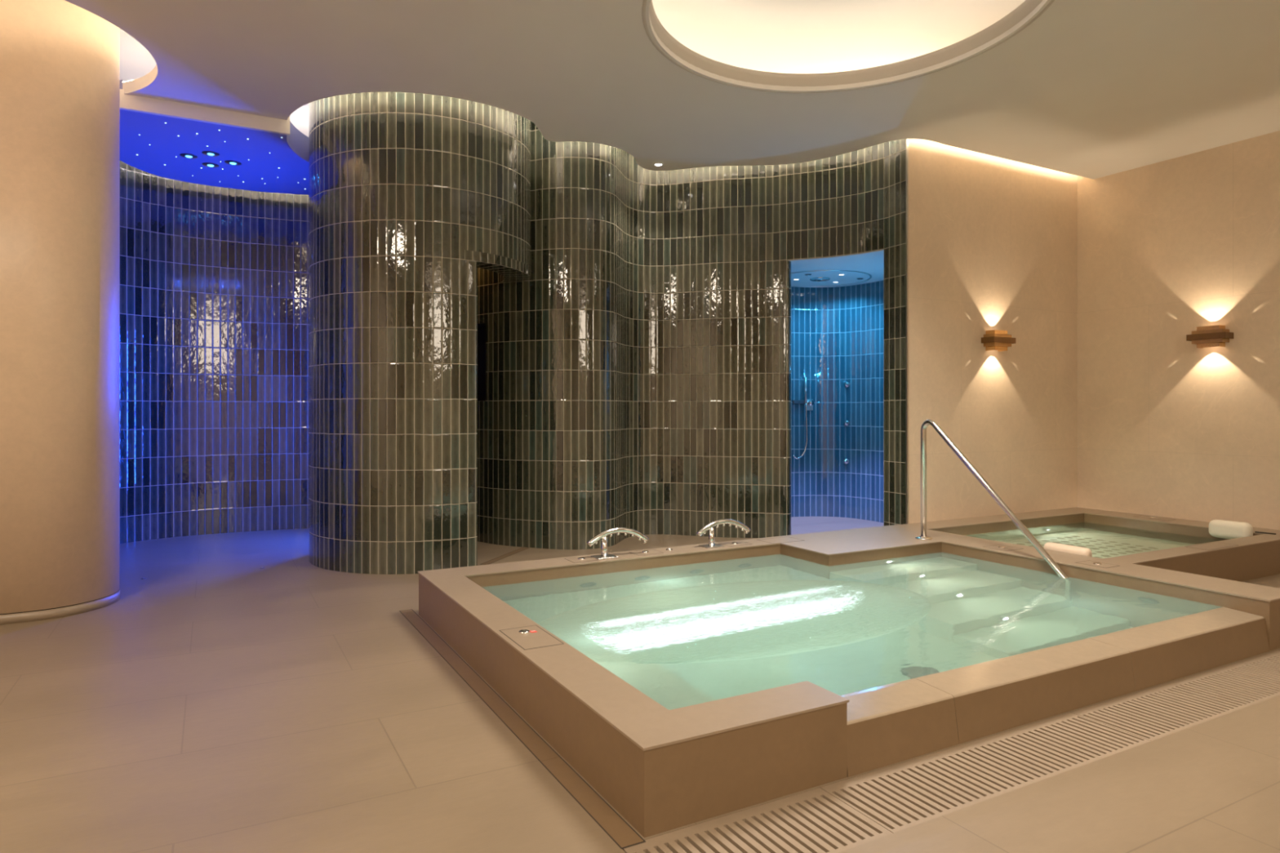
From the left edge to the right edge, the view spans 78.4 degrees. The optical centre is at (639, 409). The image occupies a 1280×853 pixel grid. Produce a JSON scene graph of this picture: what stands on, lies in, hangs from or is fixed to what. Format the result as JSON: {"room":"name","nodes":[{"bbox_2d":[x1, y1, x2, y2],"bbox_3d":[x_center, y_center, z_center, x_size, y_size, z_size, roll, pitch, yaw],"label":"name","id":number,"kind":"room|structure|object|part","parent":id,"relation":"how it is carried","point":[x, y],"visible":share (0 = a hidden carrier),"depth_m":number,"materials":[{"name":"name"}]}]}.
{"room":"indoor spa","nodes":[
{"label":"indoor spa","id":0,"kind":"room"},
{"bbox_2d":[0,0,119,613],"bbox_3d":[-4.969,-0.791,4.368,3.463,3.958,0.850,0,0,-29],"label":"pillar","id":1,"kind":"structure","parent":0,"point":[60,60],"depth_m":4.72,"materials":[{"name":"paint"}]},
{"bbox_2d":[0,588,119,625],"bbox_3d":[-4.968,1.222,4.369,3.466,0.056,0.856,0,0,-29],"label":"baseboard","id":2,"kind":"structure","parent":1,"relation":"attached to","point":[31,616],"depth_m":4.72,"materials":[{"name":"stone"}]},
{"bbox_2d":[120,79,308,195],"bbox_3d":[-3.450,-2.300,6.967,2.380,0.220,1.946,0,0,-29],"label":"ceiling","id":3,"kind":"structure","parent":0,"point":[138,131],"depth_m":6.71,"materials":[{"name":"paint"}]},
{"bbox_2d":[179,153,197,158],"bbox_3d":[-3.886,-2.182,6.758,0.136,0.012,0.136,0,0,-29],"label":"recessed light","id":4,"kind":"object","parent":3,"relation":"in","point":[184,155],"visible":1,"depth_m":6.74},
{"bbox_2d":[201,151,219,156],"bbox_3d":[-3.664,-2.182,6.696,0.136,0.012,0.136,0,0,-29],"label":"recessed light","id":5,"kind":"object","parent":3,"relation":"in","point":[206,153],"visible":1,"depth_m":6.68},
{"bbox_2d":[202,162,219,167],"bbox_3d":[-3.834,-2.182,7.007,0.136,0.012,0.136,0,0,-29],"label":"recessed light","id":6,"kind":"object","parent":3,"relation":"in","point":[206,164],"visible":1,"depth_m":6.99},
{"bbox_2d":[224,160,241,165],"bbox_3d":[-3.603,-2.182,6.946,0.136,0.012,0.136,0,0,-29],"label":"recessed light","id":7,"kind":"object","parent":3,"relation":"in","point":[230,162],"visible":1,"depth_m":6.94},
{"bbox_2d":[308,92,530,574],"bbox_3d":[-1.900,-0.760,6.892,1.860,4.020,1.860,0,0,-29],"label":"pillar tiled","id":8,"kind":"structure","parent":0,"point":[401,184],"depth_m":6.04,"materials":[{"name":"green tile"}]},
{"bbox_2d":[464,249,531,279],"bbox_3d":[-1.314,-1.212,7.067,0.645,0.075,1.777,0,0,-17],"label":"trim","id":9,"kind":"structure","parent":8,"relation":"attached to","point":[468,255],"depth_m":6.33,"materials":[{"name":"green tile"}]},
{"bbox_2d":[120,120,906,549],"bbox_3d":[-1.573,-0.760,7.312,7.358,4.020,2.689,0,0,-12],"label":"tiled wall","id":10,"kind":"structure","parent":0,"point":[639,379],"depth_m":7.64,"materials":[{"name":"green tile"}]},
{"bbox_2d":[792,377,813,458],"bbox_3d":[1.899,0.096,9.148,0.278,0.952,0.081,0,0,-12],"label":"shower","id":11,"kind":"object","parent":10,"relation":"attached to","point":[809,403],"visible":1,"depth_m":9.13,"materials":[{"name":"metal"}]},
{"bbox_3d":[1.985,-0.060,9.197,0.090,0.130,0.020,0,0,-12],"label":"valve plate","id":12,"kind":"part","parent":11,"relation":"part of","materials":[{"name":"metal"}]},
{"bbox_3d":[1.992,-0.085,9.163,0.064,0.064,0.050,0,0,-12],"label":"valve handle","id":13,"kind":"part","parent":11,"relation":"part of","materials":[{"name":"metal"}]},
{"bbox_2d":[906,138,908,524],"bbox_3d":[2.314,-0.760,6.793,0.016,4.020,0.013,0,0,-29],"label":"trim","id":14,"kind":"structure","parent":10,"relation":"attached to","point":[907,140],"depth_m":6.79,"materials":[{"name":"metal"}]},
{"bbox_2d":[120,0,1025,137],"bbox_3d":[0.090,-2.820,3.695,11.900,0.100,13.000,0,0,-29],"label":"ceiling","id":15,"kind":"structure","parent":0,"point":[775,36],"depth_m":5.72,"materials":[{"name":"paint"}]},
{"bbox_2d":[0,516,1279,852],"bbox_3d":[0.134,1.300,3.719,11.800,0.100,12.800,0,0,-29],"label":"floor","id":16,"kind":"structure","parent":0,"point":[224,703],"depth_m":2.93,"materials":[{"name":"tile"}]},
{"bbox_2d":[480,547,528,564],"bbox_3d":[-1.149,1.249,6.727,0.068,0.001,0.814,0,0,16],"label":"drain","id":17,"kind":"object","parent":16,"relation":"on","point":[514,552],"visible":0.99,"depth_m":6.70,"materials":[{"name":"metal"}]},
{"bbox_2d":[399,608,645,848],"bbox_3d":[-0.740,1.249,3.574,0.080,0.001,3.015,0,0,-29],"label":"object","id":18,"kind":"object","parent":16,"relation":"on","point":[615,826],"visible":1,"depth_m":2.88,"materials":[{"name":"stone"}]},
{"bbox_2d":[622,787,892,852],"bbox_3d":[0.349,1.290,2.279,0.737,0.080,0.327,0,0,-29],"label":"grate","id":19,"kind":"object","parent":16,"relation":"in","point":[815,820],"visible":0.91,"depth_m":2.33,"materials":[{"name":"stone"}]},
{"bbox_2d":[417,524,1279,837],"bbox_3d":[1.117,1.518,4.515,4.079,1.064,2.856,0,0,-29],"label":"whirlpool","id":20,"kind":"object","parent":16,"relation":"on","point":[686,685],"visible":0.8,"depth_m":3.60,"materials":[{"name":"stone"}]},
{"bbox_2d":[498,625,564,649],"bbox_3d":[-0.474,0.981,3.405,0.176,0.010,0.325,0,0,-29],"label":"access cover","id":21,"kind":"object","parent":20,"relation":"on","point":[533,637],"visible":1,"depth_m":3.39,"materials":[{"name":"stone"}]},
{"bbox_2d":[564,555,597,562],"bbox_3d":[-0.390,0.981,5.170,0.170,0.010,0.160,0,0,-29],"label":"access cover","id":22,"kind":"object","parent":20,"relation":"on","point":[580,559],"visible":1,"depth_m":5.17,"materials":[{"name":"stone"}]},
{"bbox_2d":[586,527,648,559],"bbox_3d":[-0.151,0.889,5.304,0.452,0.194,0.120,0,0,-29],"label":"spout","id":23,"kind":"object","parent":20,"relation":"on","point":[602,535],"visible":1,"depth_m":5.25,"materials":[{"name":"metal"}]},
{"bbox_3d":[-0.239,0.983,5.256,0.150,0.006,0.120,0,0,-29],"label":"plate","id":24,"kind":"part","parent":23,"relation":"part of","materials":[{"name":"metal"}]},
{"bbox_3d":[-0.239,0.915,5.256,0.042,0.129,0.041,0,0,-29],"label":"post","id":25,"kind":"part","parent":23,"relation":"part of","materials":[{"name":"metal"}]},
{"bbox_2d":[628,549,663,555],"bbox_3d":[0.042,0.981,5.423,0.200,0.010,0.150,0,0,-29],"label":"access cover","id":26,"kind":"object","parent":20,"relation":"on","point":[651,551],"visible":1,"depth_m":5.42,"materials":[{"name":"stone"}]},
{"bbox_2d":[696,519,750,548],"bbox_3d":[0.605,0.889,5.717,0.452,0.194,0.120,0,0,-29],"label":"spout","id":27,"kind":"object","parent":20,"relation":"on","point":[709,526],"visible":1,"depth_m":5.66,"materials":[{"name":"metal"}]},
{"bbox_3d":[0.517,0.915,5.669,0.042,0.129,0.041,0,0,-29],"label":"post","id":28,"kind":"part","parent":27,"relation":"part of","materials":[{"name":"metal"}]},
{"bbox_3d":[0.517,0.983,5.669,0.150,0.006,0.120,0,0,-29],"label":"plate","id":29,"kind":"part","parent":27,"relation":"part of","materials":[{"name":"metal"}]},
{"bbox_2d":[718,541,752,546],"bbox_3d":[0.702,0.981,5.778,0.200,0.010,0.150,0,0,-29],"label":"access cover","id":30,"kind":"object","parent":20,"relation":"on","point":[735,543],"visible":1,"depth_m":5.76,"materials":[{"name":"stone"}]},
{"bbox_2d":[757,537,803,543],"bbox_3d":[1.066,0.985,5.936,0.300,0.001,0.200,0,0,-29],"label":"access cover","id":31,"kind":"object","parent":20,"relation":"on","point":[781,540],"visible":1,"depth_m":5.94,"materials":[{"name":"stone"}]},
{"bbox_2d":[915,419,1068,577],"bbox_3d":[2.434,0.871,5.506,0.124,1.597,1.236,0,0,-29],"label":"handrail","id":32,"kind":"object","parent":20,"relation":"on","point":[950,443],"visible":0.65,"depth_m":5.66,"materials":[{"name":"metal"}]},
{"bbox_2d":[984,544,1022,551],"bbox_3d":[2.596,0.981,5.610,0.190,0.010,0.190,0,0,-29],"label":"access cover","id":33,"kind":"object","parent":20,"relation":"on","point":[1000,547],"visible":1,"depth_m":5.59,"materials":[{"name":"stone"}]},
{"bbox_2d":[1075,560,1118,568],"bbox_3d":[2.922,0.981,5.013,0.150,0.010,0.200,0,0,-29],"label":"access cover","id":34,"kind":"object","parent":20,"relation":"on","point":[1086,562],"visible":1,"depth_m":5.00,"materials":[{"name":"stone"}]},
{"bbox_2d":[820,712,1151,833],"bbox_3d":[1.267,1.290,2.779,1.347,0.080,0.327,0,0,-29],"label":"grate","id":35,"kind":"object","parent":16,"relation":"in","point":[897,797],"visible":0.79,"depth_m":2.73,"materials":[{"name":"stone"}]},
{"bbox_2d":[901,507,1279,582],"bbox_3d":[3.792,1.328,6.491,2.517,0.684,1.945,0,0,-29],"label":"plunge pool","id":36,"kind":"object","parent":16,"relation":"on","point":[1124,537],"visible":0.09,"depth_m":6.49,"materials":[{"name":"stone"}]},
{"bbox_2d":[1043,542,1092,556],"bbox_3d":[2.980,0.988,5.472,0.085,0.090,0.330,0,0,-29],"label":"pillow","id":37,"kind":"object","parent":36,"relation":"on","point":[1051,546],"visible":0.55,"depth_m":5.43,"materials":[{"name":"beige plastic"}]},
{"bbox_2d":[1134,515,1176,520],"bbox_3d":[4.687,0.981,7.150,0.130,0.010,0.300,0,0,-29],"label":"access cover","id":38,"kind":"object","parent":36,"relation":"on","point":[1144,517],"visible":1,"depth_m":7.16,"materials":[{"name":"stone"}]},
{"bbox_2d":[1186,542,1237,550],"bbox_3d":[4.145,0.985,5.681,0.420,0.001,0.150,0,0,-29],"label":"access cover","id":39,"kind":"object","parent":36,"relation":"on","point":[1215,545],"visible":1,"depth_m":5.69,"materials":[{"name":"stone"}]},
{"bbox_2d":[1208,519,1275,538],"bbox_3d":[4.849,0.978,6.339,0.144,0.145,0.430,0,0,-36],"label":"pillow","id":40,"kind":"object","parent":36,"relation":"on","point":[1224,529],"visible":0.82,"depth_m":6.34,"materials":[{"name":"fabric"}]},
{"bbox_2d":[1070,662,1279,741],"bbox_3d":[2.452,1.290,3.426,1.347,0.080,0.327,0,0,-29],"label":"grate","id":41,"kind":"object","parent":16,"relation":"in","point":[1153,713],"visible":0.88,"depth_m":3.37,"materials":[{"name":"stone"}]},
{"bbox_2d":[1239,649,1279,672],"bbox_3d":[3.636,1.290,4.073,1.347,0.080,0.327,0,0,-29],"label":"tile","id":42,"kind":"object","parent":16,"relation":"in","point":[1271,660],"visible":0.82,"depth_m":3.90,"materials":[{"name":"tile"}]},
{"bbox_2d":[65,0,1279,179],"bbox_3d":[0.751,-2.337,2.485,11.700,0.085,10.043,0,0,-29],"label":"ceiling","id":43,"kind":"structure","parent":0,"point":[1091,89],"depth_m":5.44,"materials":[{"name":"paint"}]},
{"bbox_2d":[120,88,289,135],"bbox_3d":[-3.294,-2.257,5.960,1.160,0.136,0.040,0,0,-29],"label":"ceiling beam","id":44,"kind":"structure","parent":43,"relation":"attached to","point":[127,102],"depth_m":5.93,"materials":[{"name":"paint"}]},
{"bbox_2d":[653,162,663,166],"bbox_3d":[0.172,-2.292,7.333,0.100,0.006,0.100,0,0,-29],"label":"recessed light","id":45,"kind":"object","parent":43,"relation":"in","point":[658,164],"visible":1,"depth_m":7.33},
{"bbox_2d":[641,0,1054,93],"bbox_3d":[1.170,-2.354,4.524,2.322,0.126,2.322,0,0,-29],"label":"trim","id":46,"kind":"structure","parent":43,"relation":"attached to","point":[957,49],"depth_m":5.35,"materials":[{"name":"paint"}]},
{"bbox_2d":[789,249,884,287],"bbox_3d":[1.999,-1.488,8.290,1.668,0.103,1.925,0,0,31],"label":"ceiling","id":47,"kind":"structure","parent":0,"point":[872,263],"depth_m":8.00,"materials":[{"name":"paint"}]},
{"bbox_2d":[791,270,871,287],"bbox_3d":[1.972,-1.431,8.596,1.090,0.012,1.090,0,0,-29],"label":"shower","id":48,"kind":"object","parent":47,"relation":"attached to","point":[822,278],"visible":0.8,"depth_m":8.54,"materials":[{"name":"metal"}]},
{"bbox_3d":[1.972,-1.431,8.596,0.220,0.012,0.220,0,0,-29],"label":"spray plate","id":49,"kind":"part","parent":48,"relation":"part of","materials":[{"name":"metal"}]},
{"bbox_2d":[791,280,884,523],"bbox_3d":[2.124,-0.095,8.261,1.556,2.690,1.890,0,0,-42],"label":"wall","id":50,"kind":"structure","parent":0,"point":[837,333],"depth_m":9.15,"materials":[{"name":"blue tile"}]},
{"bbox_2d":[843,458,848,463],"bbox_3d":[2.382,0.596,9.088,0.060,0.060,0.047,0,0,32],"label":"jet","id":51,"kind":"object","parent":50,"relation":"attached to","point":[846,460],"visible":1,"depth_m":9.09,"materials":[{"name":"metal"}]},
{"bbox_2d":[844,420,848,425],"bbox_3d":[2.385,0.151,9.085,0.060,0.060,0.047,0,0,32],"label":"jet","id":52,"kind":"object","parent":50,"relation":"attached to","point":[846,422],"visible":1,"depth_m":9.08,"materials":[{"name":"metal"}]},
{"bbox_2d":[844,382,849,386],"bbox_3d":[2.389,-0.294,9.082,0.060,0.060,0.047,0,0,33],"label":"jet","id":53,"kind":"object","parent":50,"relation":"attached to","point":[846,384],"visible":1,"depth_m":9.08,"materials":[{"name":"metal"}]},
{"bbox_2d":[908,138,1077,524],"bbox_3d":[3.387,-0.710,7.457,2.508,4.120,0.135,0,0,-29],"label":"wall","id":54,"kind":"structure","parent":0,"point":[993,240],"depth_m":7.32,"materials":[{"name":"paint"}]},
{"bbox_2d":[981,329,1015,351],"bbox_3d":[3.320,-0.643,7.265,0.305,0.186,0.138,0,0,-29],"label":"wall sconce","id":55,"kind":"object","parent":54,"relation":"attached to","point":[993,340],"visible":1,"depth_m":7.22,"materials":[{"name":"brown metal"}]},
{"bbox_2d":[1077,130,1279,529],"bbox_3d":[6.426,-0.710,4.454,0.152,4.120,8.060,0,0,-29],"label":"wall","id":56,"kind":"structure","parent":0,"point":[1168,426],"depth_m":7.10,"materials":[{"name":"paint"}]},
{"bbox_2d":[1186,324,1233,348],"bbox_3d":[4.962,-0.638,6.833,0.138,0.186,0.305,0,0,-29],"label":"wall sconce","id":57,"kind":"object","parent":56,"relation":"attached to","point":[1216,335],"visible":1,"depth_m":6.79,"materials":[{"name":"brown metal"}]}
]}

